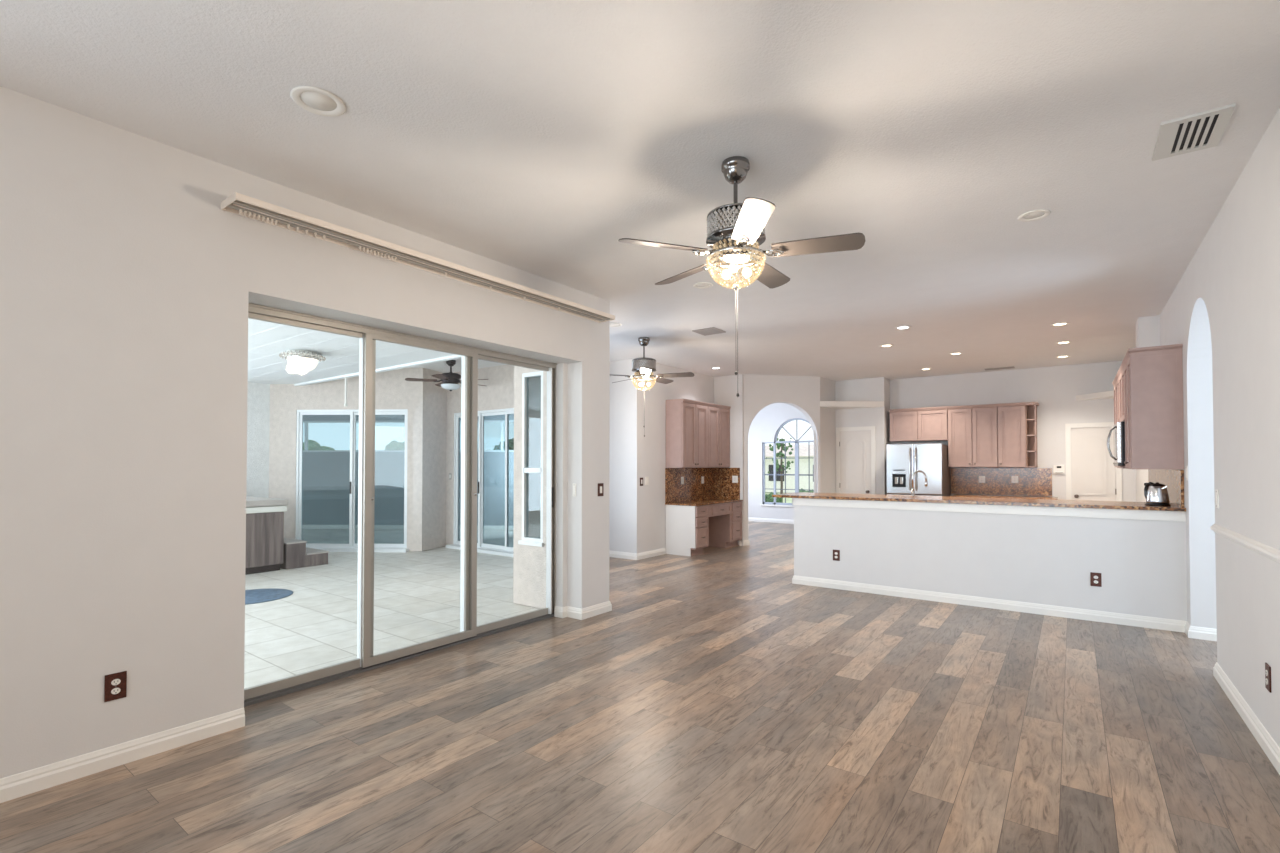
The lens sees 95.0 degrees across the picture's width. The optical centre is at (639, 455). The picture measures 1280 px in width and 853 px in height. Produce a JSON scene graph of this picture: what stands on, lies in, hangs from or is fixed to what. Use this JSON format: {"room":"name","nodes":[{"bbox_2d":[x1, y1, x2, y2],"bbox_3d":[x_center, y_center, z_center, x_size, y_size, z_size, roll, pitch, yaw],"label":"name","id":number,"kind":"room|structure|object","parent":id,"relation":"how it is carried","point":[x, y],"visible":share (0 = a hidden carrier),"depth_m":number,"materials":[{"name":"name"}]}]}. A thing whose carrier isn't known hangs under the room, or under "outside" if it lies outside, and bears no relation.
{"room":"empty living room","nodes":[
{"label":"empty living room","id":0,"kind":"room"},
{"bbox_2d":[246,382,269,497],"bbox_3d":[-6.793,0.056,9.200,0.120,3.050,1.715,-1,-1,36],"label":"wall","id":1,"kind":"structure","parent":0,"point":[258,394],"depth_m":9.72,"materials":[{"name":"white paint"}]},
{"bbox_2d":[0,86,609,778],"bbox_3d":[-2.422,-0.045,3.138,0.275,3.050,6.763,-1,-1,36],"label":"wall","id":2,"kind":"structure","parent":0,"point":[127,287],"depth_m":2.89,"materials":[{"name":"beige paint"}]},
{"bbox_2d":[104,671,126,701],"bbox_3d":[-2.491,1.098,2.785,0.010,0.125,0.080,-1,-1,36],"label":"wall outlet","id":3,"kind":"object","parent":2,"relation":"attached to","point":[115,684],"visible":1,"depth_m":2.78,"materials":[{"name":"brown plastic"}]},
{"bbox_2d":[111,688,119,693],"bbox_3d":[-2.489,1.119,2.783,0.003,0.029,0.034,-1,-1,36],"label":"socket","id":4,"kind":"object","parent":3,"relation":"attached to","point":[113,690],"depth_m":2.78,"materials":[{"name":"white plastic"}]},
{"bbox_2d":[111,679,120,684],"bbox_3d":[-2.489,1.077,2.783,0.003,0.029,0.034,-1,-1,36],"label":"socket","id":5,"kind":"object","parent":3,"relation":"attached to","point":[113,681],"depth_m":2.78,"materials":[{"name":"white plastic"}]},
{"bbox_2d":[0,708,244,802],"bbox_3d":[-3.205,1.409,1.808,0.018,0.097,3.492,-1,-1,36],"label":"baseboard","id":6,"kind":"structure","parent":2,"relation":"attached to","point":[21,784],"depth_m":2.77,"materials":[{"name":"white paint"}]},
{"bbox_2d":[244,303,556,706],"bbox_3d":[-1.623,0.305,4.524,0.125,2.399,2.768,-1,-1,36],"label":"door","id":7,"kind":"structure","parent":2,"relation":"in","point":[365,661],"depth_m":4.29,"materials":[{"name":"beige metal"}]},
{"bbox_2d":[221,192,614,322],"bbox_3d":[-1.246,-1.311,4.345,0.206,0.059,3.120,-1,-1,36],"label":"blind headrail","id":8,"kind":"object","parent":2,"relation":"attached to","point":[237,203],"visible":1,"depth_m":3.80,"materials":[{"name":"beige plastic"}]},
{"bbox_2d":[556,363,567,606],"bbox_3d":[-0.743,0.324,5.558,0.090,2.392,0.060,-1,-1,36],"label":"trim","id":9,"kind":"structure","parent":2,"relation":"attached to","point":[561,368],"depth_m":5.53,"materials":[{"name":"beige paint"}]},
{"bbox_2d":[573,483,575,495],"bbox_3d":[-0.616,0.324,5.494,0.040,0.120,0.010,-1,-1,36],"label":"light switch","id":10,"kind":"object","parent":2,"relation":"attached to","point":[574,485],"visible":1,"depth_m":5.49,"materials":[{"name":"white plastic"}]},
{"bbox_2d":[554,601,611,619],"bbox_3d":[-0.542,1.473,5.640,0.293,0.097,0.499,-1,-1,36],"label":"baseboard","id":11,"kind":"structure","parent":2,"relation":"attached to","point":[567,611],"depth_m":5.50,"materials":[{"name":"white paint"}]},
{"bbox_2d":[598,483,603,495],"bbox_3d":[-0.378,0.332,5.654,0.010,0.125,0.080,-1,-1,36],"label":"light switch","id":12,"kind":"object","parent":2,"relation":"attached to","point":[600,485],"visible":1,"depth_m":5.65,"materials":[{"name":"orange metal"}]},
{"bbox_2d":[269,368,422,550],"bbox_3d":[-4.923,0.067,9.857,2.620,3.050,0.120,0,-1,2],"label":"wall","id":13,"kind":"structure","parent":0,"point":[392,391],"depth_m":9.82,"materials":[{"name":"beige paint"}]},
{"bbox_2d":[344,377,347,405],"bbox_3d":[-4.470,-0.964,8.908,0.060,0.440,0.060,-1,-1,36],"label":"hanging rod","id":14,"kind":"object","parent":13,"relation":"hanging from","point":[345,404],"visible":1,"depth_m":8.89,"materials":[{"name":"white plastic"}]},
{"bbox_2d":[295,409,408,552],"bbox_3d":[-4.824,0.413,9.782,1.985,2.365,0.230,0,-1,2],"label":"door","id":15,"kind":"structure","parent":13,"relation":"in","point":[352,546],"depth_m":9.83,"materials":[{"name":"white metal"}]},
{"bbox_2d":[294,355,461,385],"bbox_3d":[-4.562,-1.328,8.982,10.010,0.290,0.080,-1,-1,36],"label":"trim","id":16,"kind":"structure","parent":13,"relation":"attached to","point":[452,357],"depth_m":8.08,"materials":[{"name":"white plastic"}]},
{"bbox_2d":[248,318,455,383],"bbox_3d":[-6.593,-1.293,6.235,10.010,0.072,6.750,-1,-1,36],"label":"ceiling","id":17,"kind":"structure","parent":0,"point":[266,340],"depth_m":7.09,"materials":[{"name":"white paint"}]},
{"bbox_2d":[279,349,325,371],"bbox_3d":[-4.055,-1.125,7.049,0.503,0.240,0.503,-1,-1,36],"label":"ceiling lamp","id":18,"kind":"object","parent":17,"relation":"attached to","point":[299,360],"visible":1,"depth_m":6.94,"materials":[{"name":"glass"}]},
{"bbox_2d":[405,360,488,390],"bbox_3d":[-2.876,-1.229,9.054,1.212,0.485,1.274,0,-1,19],"label":"ceiling fan","id":19,"kind":"object","parent":17,"relation":"hanging from","point":[450,380],"visible":0.95,"depth_m":8.96,"materials":[{"name":"brown metal"}]},
{"bbox_2d":[385,440,404,449],"bbox_3d":[-6.410,0.623,16.977,1.583,2.439,1.675,1,-1,-43],"label":"shrub","id":20,"kind":"object","parent":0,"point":[393,445],"visible":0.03,"depth_m":16.81,"materials":[{"name":"green plant"}]},
{"bbox_2d":[302,414,513,525],"bbox_3d":[-5.175,0.120,13.060,8.600,3.050,0.100,0,-1,2],"label":"wall","id":21,"kind":"structure","parent":0,"point":[326,475],"depth_m":13.03,"materials":[{"name":"grey paint"}]},
{"bbox_2d":[302,525,513,529],"bbox_3d":[-5.177,1.595,12.977,8.600,0.097,0.018,0,-1,2],"label":"baseboard","id":22,"kind":"structure","parent":21,"relation":"attached to","point":[376,527],"depth_m":13.00,"materials":[{"name":"white paint"}]},
{"bbox_2d":[303,420,513,451],"bbox_3d":[-5.275,-0.425,13.074,7.400,0.700,0.060,0,-1,2],"label":"window","id":23,"kind":"structure","parent":21,"relation":"in","point":[501,421],"depth_m":13.09,"materials":[{"name":"white metal"}]},
{"bbox_2d":[422,368,446,550],"bbox_3d":[-3.569,0.071,10.117,0.120,3.050,0.750,0,-1,16],"label":"wall","id":24,"kind":"structure","parent":0,"point":[434,397],"depth_m":10.01,"materials":[{"name":"beige paint"}]},
{"bbox_2d":[446,364,513,544],"bbox_3d":[-2.236,0.062,9.565,2.970,3.050,0.120,-1,-1,36],"label":"wall","id":25,"kind":"structure","parent":0,"point":[497,392],"depth_m":9.84,"materials":[{"name":"beige paint"}]},
{"bbox_2d":[446,408,513,556],"bbox_3d":[-2.456,0.421,9.640,2.100,2.345,0.230,-1,-1,36],"label":"door","id":26,"kind":"structure","parent":25,"relation":"in","point":[501,550],"depth_m":9.88,"materials":[{"name":"white metal"}]},
{"bbox_2d":[493,438,513,449],"bbox_3d":[-3.586,0.656,16.197,1.263,2.346,1.770,0,-1,3],"label":"shrub","id":27,"kind":"object","parent":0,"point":[511,441],"visible":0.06,"depth_m":15.84,"materials":[{"name":"green plant"}]},
{"bbox_2d":[513,366,546,608],"bbox_3d":[-0.918,0.003,6.016,0.730,3.050,0.340,-1,-1,36],"label":"wall","id":28,"kind":"structure","parent":0,"point":[529,562],"depth_m":6.04,"materials":[{"name":"beige paint"}]},
{"bbox_2d":[518,371,543,546],"bbox_3d":[-1.081,0.031,5.943,0.340,1.750,0.090,-1,-1,36],"label":"window","id":29,"kind":"structure","parent":28,"relation":"in","point":[532,541],"depth_m":6.01,"materials":[{"name":"white metal"}]},
{"bbox_2d":[609,358,641,552],"bbox_3d":[-0.342,0.055,9.140,0.820,3.050,0.120,-1,-1,36],"label":"wall","id":30,"kind":"structure","parent":0,"point":[625,413],"depth_m":8.98,"materials":[{"name":"beige paint"}]},
{"bbox_2d":[609,548,665,559],"bbox_3d":[-0.095,1.534,9.317,0.698,0.097,0.773,-1,-1,36],"label":"baseboard","id":31,"kind":"structure","parent":30,"relation":"attached to","point":[616,554],"depth_m":9.01,"materials":[{"name":"white paint"}]},
{"bbox_2d":[0,0,1279,380],"bbox_3d":[-0.281,-1.556,7.635,18.500,0.120,16.500,-1,-1,36],"label":"ceiling","id":32,"kind":"structure","parent":0,"point":[536,137],"depth_m":2.84,"materials":[{"name":"paint"}]},
{"bbox_2d":[290,86,346,116],"bbox_3d":[-1.431,-1.575,2.612,0.221,0.009,0.221,-1,-1,36],"label":"recessed light","id":33,"kind":"object","parent":32,"relation":"in","point":[315,100],"visible":1,"depth_m":2.61,"materials":[{"name":"white plastic"}]},
{"bbox_2d":[610,323,621,326],"bbox_3d":[-0.304,-1.506,6.763,0.192,0.009,0.192,-1,-1,36],"label":"recessed light","id":34,"kind":"object","parent":32,"relation":"in","point":[611,324],"visible":0.75,"depth_m":6.76,"materials":[{"name":"white plastic"}]},
{"bbox_2d":[610,337,693,436],"bbox_3d":[0.019,-0.866,7.512,1.248,1.264,1.195,1,-1,-38],"label":"ceiling fan","id":35,"kind":"object","parent":32,"relation":"hanging from","point":[643,367],"visible":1,"depth_m":7.39,"materials":[{"name":"silver metal"}]},
{"bbox_2d":[693,282,712,288],"bbox_3d":[0.567,-1.530,5.280,0.180,0.009,0.180,-1,-1,36],"label":"recessed light","id":36,"kind":"object","parent":32,"relation":"in","point":[701,285],"visible":1,"depth_m":5.29,"materials":[{"name":"white plastic"}]},
{"bbox_2d":[692,327,725,335],"bbox_3d":[0.837,-1.499,7.094,0.300,0.012,0.300,-1,-1,36],"label":"ceiling vent","id":37,"kind":"object","parent":32,"relation":"in","point":[706,331],"visible":1,"depth_m":7.07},
{"bbox_2d":[618,156,864,396],"bbox_3d":[0.482,-0.938,3.180,1.248,1.264,1.195,1,-1,-37],"label":"ceiling fan","id":38,"kind":"object","parent":32,"relation":"hanging from","point":[735,231],"visible":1,"depth_m":3.05,"materials":[{"name":"silver metal"}]},
{"bbox_2d":[879,344,893,346],"bbox_3d":[3.344,-1.486,7.949,0.180,0.009,0.180,-1,-1,36],"label":"recessed light","id":39,"kind":"object","parent":32,"relation":"in","point":[885,345],"visible":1,"depth_m":7.94,"materials":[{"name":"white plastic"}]},
{"bbox_2d":[895,326,910,329],"bbox_3d":[3.101,-1.503,6.910,0.180,0.009,0.180,-1,-1,36],"label":"recessed light","id":40,"kind":"object","parent":32,"relation":"in","point":[899,327],"visible":1,"depth_m":6.90,"materials":[{"name":"white plastic"}]},
{"bbox_2d":[985,366,1014,370],"bbox_3d":[6.021,-1.453,9.814,0.420,0.012,0.160,-1,-1,36],"label":"ceiling vent","id":41,"kind":"object","parent":32,"relation":"in","point":[1012,366],"visible":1,"depth_m":9.78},
{"bbox_2d":[1018,209,1050,221],"bbox_3d":[2.556,-1.555,3.803,0.180,0.009,0.180,-1,-1,36],"label":"recessed light","id":42,"kind":"object","parent":32,"relation":"in","point":[1033,215],"visible":1,"depth_m":3.81,"materials":[{"name":"white plastic"}]},
{"bbox_2d":[1050,322,1069,325],"bbox_3d":[4.829,-1.506,6.739,0.180,0.009,0.180,-1,-1,36],"label":"recessed light","id":43,"kind":"object","parent":32,"relation":"in","point":[1061,323],"visible":1,"depth_m":6.73,"materials":[{"name":"white plastic"}]},
{"bbox_2d":[1055,341,1070,343],"bbox_3d":[5.604,-1.489,7.755,0.180,0.009,0.180,-1,-1,36],"label":"recessed light","id":44,"kind":"object","parent":32,"relation":"in","point":[1063,342],"visible":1,"depth_m":7.75,"materials":[{"name":"white plastic"}]},
{"bbox_2d":[1152,104,1234,160],"bbox_3d":[2.692,-1.569,2.868,0.250,0.012,0.410,-1,-1,36],"label":"ceiling vent","id":45,"kind":"object","parent":32,"relation":"in","point":[1202,130],"visible":1,"depth_m":2.85,"materials":[{"name":"white metal"}]},
{"bbox_2d":[0,521,1279,852],"bbox_3d":[-1.888,1.606,7.092,20.500,0.120,19.200,-1,-1,36],"label":"floor","id":46,"kind":"structure","parent":0,"point":[721,703],"depth_m":3.09,"materials":[{"name":"brown wood"}]},
{"bbox_2d":[245,496,287,574],"bbox_3d":[-6.261,1.077,7.735,2.013,0.970,2.180,-1,-1,36],"label":"hot tub","id":47,"kind":"object","parent":46,"relation":"on","point":[264,515],"visible":0.2,"depth_m":7.83,"materials":[{"name":"grey wood"}]},
{"bbox_2d":[245,588,292,604],"bbox_3d":[-4.247,1.536,6.375,0.820,0.008,0.820,-1,-1,36],"label":"round rug","id":48,"kind":"object","parent":46,"relation":"on","point":[253,596],"visible":0.52,"depth_m":6.46,"materials":[{"name":"blue fabric"}]},
{"bbox_2d":[280,538,328,569],"bbox_3d":[-4.946,1.392,8.464,0.675,0.365,0.575,-1,-1,36],"label":"steps","id":49,"kind":"structure","parent":46,"relation":"on","point":[296,554],"depth_m":8.20,"materials":[{"name":"grey wood"}]},
{"bbox_2d":[665,499,742,556],"bbox_3d":[1.127,1.185,9.897,0.611,0.815,1.615,-1,-1,36],"label":"desk","id":50,"kind":"object","parent":46,"relation":"on","point":[691,527],"visible":1,"depth_m":9.39,"materials":[{"name":"brown wood"}]},
{"bbox_2d":[886,442,950,495],"bbox_3d":[4.929,0.696,10.379,0.890,1.810,0.913,-1,-1,36],"label":"refrigerator","id":51,"kind":"object","parent":46,"relation":"on","point":[902,460],"visible":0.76,"depth_m":10.06,"materials":[{"name":"silver metal"}]},
{"bbox_2d":[950,495,1057,499],"bbox_3d":[6.032,1.137,9.728,1.470,0.905,0.645,-1,-1,36],"label":"countertop","id":52,"kind":"structure","parent":46,"relation":"on","point":[985,496],"depth_m":9.77,"materials":[{"name":"brown stone"}]},
{"bbox_3d":[3.535,1.019,6.412,3.480,1.031,0.640,-1,-1,36],"label":"base cabinets","id":53,"kind":"object","parent":46,"relation":"on","visible":0},
{"bbox_2d":[772,492,1185,511],"bbox_3d":[3.387,0.487,6.437,3.752,0.030,0.850,-1,-1,36],"label":"countertop","id":54,"kind":"structure","parent":53,"relation":"on","point":[841,496],"depth_m":6.04,"materials":[{"name":"brown stone"}]},
{"bbox_2d":[910,470,927,495],"bbox_3d":[3.247,0.325,6.843,0.186,0.306,0.107,0,-1,-7],"label":"kitchen faucet","id":55,"kind":"object","parent":54,"relation":"on","point":[921,471],"visible":1,"depth_m":6.84,"materials":[{"name":"silver metal"}]},
{"bbox_2d":[1144,482,1170,505],"bbox_3d":[4.695,0.347,5.317,0.181,0.211,0.201,-1,-1,39],"label":"electric kettle","id":56,"kind":"object","parent":54,"relation":"on","point":[1156,494],"visible":1,"depth_m":5.26,"materials":[{"name":"silver metal"}]},
{"bbox_2d":[642,363,713,551],"bbox_3d":[0.678,0.068,9.931,0.120,3.050,2.365,-1,-1,36],"label":"wall","id":57,"kind":"structure","parent":0,"point":[700,387],"depth_m":9.29,"materials":[{"name":"beige paint"}]},
{"bbox_2d":[666,399,730,467],"bbox_3d":[1.030,-0.339,10.008,0.359,1.097,1.594,-1,-1,36],"label":"upper cabinet","id":58,"kind":"object","parent":57,"relation":"attached to","point":[697,432],"visible":1,"depth_m":9.61,"materials":[{"name":"brown wood"}]},
{"bbox_2d":[665,468,739,502],"bbox_3d":[1.093,0.495,9.942,0.524,0.565,1.598,-1,-1,36],"label":"backsplash","id":59,"kind":"structure","parent":57,"relation":"attached to","point":[717,484],"depth_m":10.31,"materials":[{"name":"brown stone"}]},
{"bbox_2d":[732,476,737,482],"bbox_3d":[1.696,0.427,10.461,0.110,0.125,0.010,-1,-1,36],"label":"wall outlet","id":60,"kind":"object","parent":59,"relation":"attached to","point":[734,478],"visible":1,"depth_m":10.46,"materials":[{"name":"white plastic"}]},
{"bbox_2d":[714,374,743,545],"bbox_3d":[1.627,0.080,10.625,0.580,3.050,0.120,-1,-1,36],"label":"wall","id":61,"kind":"structure","parent":0,"point":[726,388],"depth_m":10.50,"materials":[{"name":"beige paint"}]},
{"bbox_2d":[748,403,807,519],"bbox_3d":[4.013,0.139,14.171,4.800,3.050,0.180,-1,-1,36],"label":"wall","id":62,"kind":"structure","parent":0,"point":[764,426],"depth_m":14.76,"materials":[{"name":"beige paint"}]},
{"bbox_2d":[760,418,813,506],"bbox_3d":[3.801,0.175,14.237,1.860,2.160,0.125,-1,-1,36],"label":"window","id":63,"kind":"structure","parent":62,"relation":"in","point":[796,441],"depth_m":14.42,"materials":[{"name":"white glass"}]},
{"bbox_2d":[744,374,820,539],"bbox_3d":[2.545,0.080,10.654,1.508,3.050,0.160,0,-1,-11],"label":"wall","id":64,"kind":"structure","parent":0,"point":[760,391],"depth_m":10.59,"materials":[{"name":"beige paint"}]},
{"bbox_2d":[739,540,749,545],"bbox_3d":[1.843,1.554,10.485,0.186,0.097,0.178,0,-1,-11],"label":"baseboard","id":65,"kind":"structure","parent":64,"relation":"attached to","point":[746,542],"depth_m":10.40,"materials":[{"name":"white paint"}]},
{"bbox_2d":[748,517,793,523],"bbox_3d":[2.693,1.588,12.530,4.600,0.097,3.990,-1,-1,36],"label":"baseboard","id":66,"kind":"structure","parent":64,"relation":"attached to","point":[786,521],"depth_m":14.56,"materials":[{"name":"white paint"}]},
{"bbox_2d":[814,377,835,492],"bbox_3d":[3.528,0.087,11.094,0.120,3.050,0.870,-1,-1,39],"label":"wall","id":67,"kind":"structure","parent":0,"point":[827,386],"depth_m":10.98,"materials":[{"name":"beige paint"}]},
{"bbox_2d":[835,378,877,493],"bbox_3d":[4.075,0.088,11.153,0.890,3.050,0.120,-1,-1,36],"label":"wall","id":68,"kind":"structure","parent":0,"point":[857,389],"depth_m":11.06,"materials":[{"name":"beige paint"}]},
{"bbox_2d":[820,401,883,409],"bbox_3d":[3.894,-0.943,10.760,0.935,0.100,0.755,-1,-1,36],"label":"trim","id":69,"kind":"structure","parent":68,"relation":"attached to","point":[835,405],"depth_m":10.76,"materials":[{"name":"white paint"}]},
{"bbox_2d":[836,426,875,493],"bbox_3d":[4.051,0.536,11.037,0.720,2.150,0.083,-1,-1,36],"label":"door","id":70,"kind":"structure","parent":68,"relation":"in","point":[855,448],"depth_m":11.06,"materials":[{"name":"white paint"}]},
{"bbox_2d":[877,377,889,494],"bbox_3d":[4.615,0.086,11.033,0.120,3.050,0.570,-1,-1,36],"label":"wall","id":71,"kind":"structure","parent":0,"point":[883,384],"depth_m":10.82,"materials":[{"name":"beige paint"}]},
{"bbox_2d":[794,505,1186,620],"bbox_3d":[3.304,1.014,6.098,3.493,1.031,0.130,-1,-1,36],"label":"wall","id":72,"kind":"structure","parent":0,"point":[1038,559],"depth_m":5.79,"materials":[{"name":"beige paint"}]},
{"bbox_2d":[833,550,839,560],"bbox_3d":[2.268,1.154,6.774,0.080,0.125,0.010,-1,-1,36],"label":"wall outlet","id":73,"kind":"object","parent":72,"relation":"attached to","point":[836,553],"visible":1,"depth_m":6.77,"materials":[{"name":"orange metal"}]},
{"bbox_2d":[792,498,1185,521],"bbox_3d":[3.296,0.541,6.109,3.509,0.086,0.154,-1,-1,36],"label":"trim","id":74,"kind":"structure","parent":72,"relation":"attached to","point":[948,507],"depth_m":5.78,"materials":[{"name":"white paint"}]},
{"bbox_2d":[792,575,1216,640],"bbox_3d":[3.324,1.478,5.948,3.731,0.097,0.333,-1,-1,36],"label":"baseboard","id":75,"kind":"structure","parent":72,"relation":"attached to","point":[1042,609],"depth_m":5.68,"materials":[{"name":"white paint"}]},
{"bbox_2d":[1090,572,1101,586],"bbox_3d":[4.174,1.137,5.364,0.080,0.125,0.010,-1,-1,36],"label":"wall outlet","id":76,"kind":"object","parent":72,"relation":"attached to","point":[1095,578],"visible":1,"depth_m":5.36,"materials":[{"name":"brown plastic"}]},
{"bbox_2d":[890,361,1135,501],"bbox_3d":[6.259,0.070,10.085,3.650,3.050,0.120,-1,-1,36],"label":"wall","id":77,"kind":"structure","parent":0,"point":[1055,389],"depth_m":9.71,"materials":[{"name":"beige paint"}]},
{"bbox_2d":[889,406,947,441],"bbox_3d":[5.087,-0.553,10.660,0.960,0.592,0.362,-1,-1,36],"label":"upper cabinet","id":78,"kind":"object","parent":77,"relation":"attached to","point":[928,423],"visible":0.98,"depth_m":10.51,"materials":[{"name":"wood"}]},
{"bbox_2d":[947,404,997,466],"bbox_3d":[5.769,-0.326,10.141,0.745,1.064,0.379,-1,-1,36],"label":"upper cabinet","id":79,"kind":"object","parent":77,"relation":"attached to","point":[972,429],"visible":0.99,"depth_m":10.00,"materials":[{"name":"brown wood"}]},
{"bbox_2d":[951,468,1051,495],"bbox_3d":[6.168,0.449,10.057,1.480,0.463,0.020,-1,-1,36],"label":"backsplash","id":80,"kind":"structure","parent":77,"relation":"attached to","point":[1031,481],"depth_m":10.02,"materials":[{"name":"tile"}]},
{"bbox_2d":[979,476,984,482],"bbox_3d":[5.951,0.417,10.198,0.100,0.120,0.010,-1,-1,36],"label":"wall outlet","id":81,"kind":"object","parent":80,"relation":"attached to","point":[981,478],"visible":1,"depth_m":10.20,"materials":[{"name":"white plastic"}]},
{"bbox_2d":[1011,476,1017,482],"bbox_3d":[6.339,0.408,9.911,0.100,0.120,0.010,-1,-1,36],"label":"wall outlet","id":82,"kind":"object","parent":80,"relation":"attached to","point":[1014,479],"visible":1,"depth_m":9.91,"materials":[{"name":"white plastic"}]},
{"bbox_2d":[997,402,1025,466],"bbox_3d":[6.227,-0.331,9.802,0.390,1.064,0.379,-1,-1,36],"label":"upper cabinet","id":83,"kind":"object","parent":77,"relation":"attached to","point":[1011,416],"visible":0.98,"depth_m":9.68,"materials":[{"name":"brown wood"}]},
{"bbox_2d":[1025,402,1038,466],"bbox_3d":[6.456,-0.332,9.642,0.165,1.060,0.359,-1,-1,36],"label":"shelf","id":84,"kind":"object","parent":77,"relation":"attached to","point":[1031,407],"visible":1,"depth_m":9.76,"materials":[{"name":"wood"}]},
{"bbox_2d":[1053,465,1064,473],"bbox_3d":[6.837,0.227,9.562,0.150,0.140,0.030,-1,-1,36],"label":"alarm keypad","id":85,"kind":"object","parent":77,"relation":"attached to","point":[1057,469],"visible":1,"depth_m":9.55,"materials":[{"name":"white plastic"}]},
{"bbox_2d":[1065,422,1121,500],"bbox_3d":[7.175,0.532,9.274,0.700,2.100,0.083,-1,-1,36],"label":"door","id":86,"kind":"structure","parent":77,"relation":"in","point":[1095,477],"depth_m":9.31,"materials":[{"name":"white paint"}]},
{"bbox_2d":[1076,390,1113,399],"bbox_3d":[7.100,-0.934,8.938,0.727,0.080,0.750,-1,-1,36],"label":"trim","id":87,"kind":"structure","parent":77,"relation":"attached to","point":[1108,394],"depth_m":9.12,"materials":[{"name":"white paint"}]},
{"bbox_2d":[1136,315,1159,347],"bbox_3d":[5.650,-1.227,6.521,0.179,0.575,0.330,-1,-1,36],"label":"wall","id":88,"kind":"structure","parent":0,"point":[1147,328],"depth_m":6.39,"materials":[{"name":"beige paint"}]},
{"bbox_2d":[1136,107,1279,747],"bbox_3d":[3.559,-0.042,3.339,0.220,3.050,14.200,-1,-1,36],"label":"wall","id":89,"kind":"structure","parent":0,"point":[1224,308],"depth_m":3.41,"materials":[{"name":"beige paint"}]},
{"bbox_2d":[1112,372,1127,468],"bbox_3d":[5.775,-0.388,6.846,0.376,1.079,1.135,-1,-1,36],"label":"upper cabinet","id":90,"kind":"object","parent":89,"relation":"attached to","point":[1115,383],"visible":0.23,"depth_m":6.88,"materials":[{"name":"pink wood"}]},
{"bbox_2d":[1118,363,1124,421],"bbox_3d":[5.217,-0.643,6.081,0.359,0.594,0.760,-1,-1,36],"label":"upper cabinet","id":91,"kind":"object","parent":89,"relation":"attached to","point":[1121,369],"visible":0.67,"depth_m":6.13,"materials":[{"name":"wood"}]},
{"bbox_2d":[1107,421,1124,465],"bbox_3d":[5.168,-0.113,6.109,0.480,0.445,0.755,-1,-1,36],"label":"microwave","id":92,"kind":"object","parent":91,"relation":"attached to","point":[1118,429],"visible":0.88,"depth_m":5.90,"materials":[{"name":"silver glass"}]},
{"bbox_2d":[1122,344,1183,468],"bbox_3d":[4.747,-0.412,5.455,0.376,1.080,0.795,-1,-1,36],"label":"upper cabinet","id":93,"kind":"object","parent":89,"relation":"attached to","point":[1153,376],"visible":1,"depth_m":5.16,"materials":[{"name":"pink wood"}]},
{"bbox_2d":[1148,469,1183,506],"bbox_3d":[5.501,0.306,6.163,0.021,0.322,2.740,-1,-1,36],"label":"backsplash","id":94,"kind":"structure","parent":89,"relation":"attached to","point":[1173,479],"depth_m":5.51,"materials":[{"name":"tile"}]},
{"bbox_2d":[1185,466,1187,479],"bbox_3d":[4.584,0.149,4.916,0.010,0.120,0.070,-1,-1,36],"label":"light switch","id":95,"kind":"object","parent":89,"relation":"attached to","point":[1186,469],"visible":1,"depth_m":4.90,"materials":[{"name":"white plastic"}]},
{"bbox_2d":[1215,489,1218,507],"bbox_3d":[3.823,0.287,3.885,0.010,0.120,0.080,-1,-1,36],"label":"light switch","id":96,"kind":"object","parent":89,"relation":"attached to","point":[1216,490],"visible":1,"depth_m":3.87,"materials":[{"name":"white plastic"}]},
{"bbox_2d":[1210,524,1279,562],"bbox_3d":[2.158,0.453,1.640,0.024,0.058,5.815,-1,-1,36],"label":"trim","id":97,"kind":"structure","parent":89,"relation":"attached to","point":[1272,553],"depth_m":3.13,"materials":[{"name":"white paint"}]},
{"bbox_2d":[1213,662,1279,774],"bbox_3d":[2.246,1.405,1.570,0.218,0.097,5.833,-1,-1,36],"label":"baseboard","id":98,"kind":"structure","parent":89,"relation":"attached to","point":[1267,743],"depth_m":3.17,"materials":[{"name":"white paint"}]},
{"bbox_2d":[1265,663,1270,692],"bbox_3d":[3.104,1.098,2.898,0.010,0.125,0.080,-1,-1,36],"label":"wall outlet","id":99,"kind":"object","parent":89,"relation":"attached to","point":[1267,667],"visible":1,"depth_m":2.89,"materials":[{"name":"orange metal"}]},
{"label":"outside","id":100,"kind":"structure","parent":0,"visible":0},
{"bbox_2d":[765,492,791,502],"bbox_3d":[17.948,2.362,32.642,70.000,0.220,46.110,-1,-1,36],"label":"lawn","id":101,"kind":"structure","parent":100,"point":[788,500],"depth_m":29.14,"materials":[{"name":"green plant"}]},
{"bbox_2d":[765,492,781,502],"bbox_3d":[4.027,1.575,18.629,0.968,0.849,1.032,0,-1,13],"label":"shrub","id":102,"kind":"object","parent":101,"relation":"on","point":[768,497],"visible":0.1,"depth_m":18.20,"materials":[{"name":"green plant"}]},
{"bbox_2d":[766,438,793,502],"bbox_3d":[5.245,0.687,22.267,1.191,2.729,1.140,0,-1,11],"label":"tree","id":103,"kind":"object","parent":101,"relation":"on","point":[779,445],"visible":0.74,"depth_m":22.14,"materials":[{"name":"green plant"}]},
{"bbox_2d":[765,445,813,492],"bbox_3d":[10.343,0.818,38.362,10.000,3.000,7.000,-1,-1,36],"label":"house","id":104,"kind":"structure","parent":101,"relation":"on","point":[803,449],"depth_m":35.63,"materials":[{"name":"beige"}]},
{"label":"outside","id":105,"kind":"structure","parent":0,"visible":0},
{"bbox_2d":[303,440,334,449],"bbox_3d":[-9.517,0.695,16.789,1.534,2.288,1.651,0,-1,-11],"label":"shrub","id":106,"kind":"object","parent":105,"point":[312,445],"visible":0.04,"depth_m":16.76,"materials":[{"name":"green plant"}]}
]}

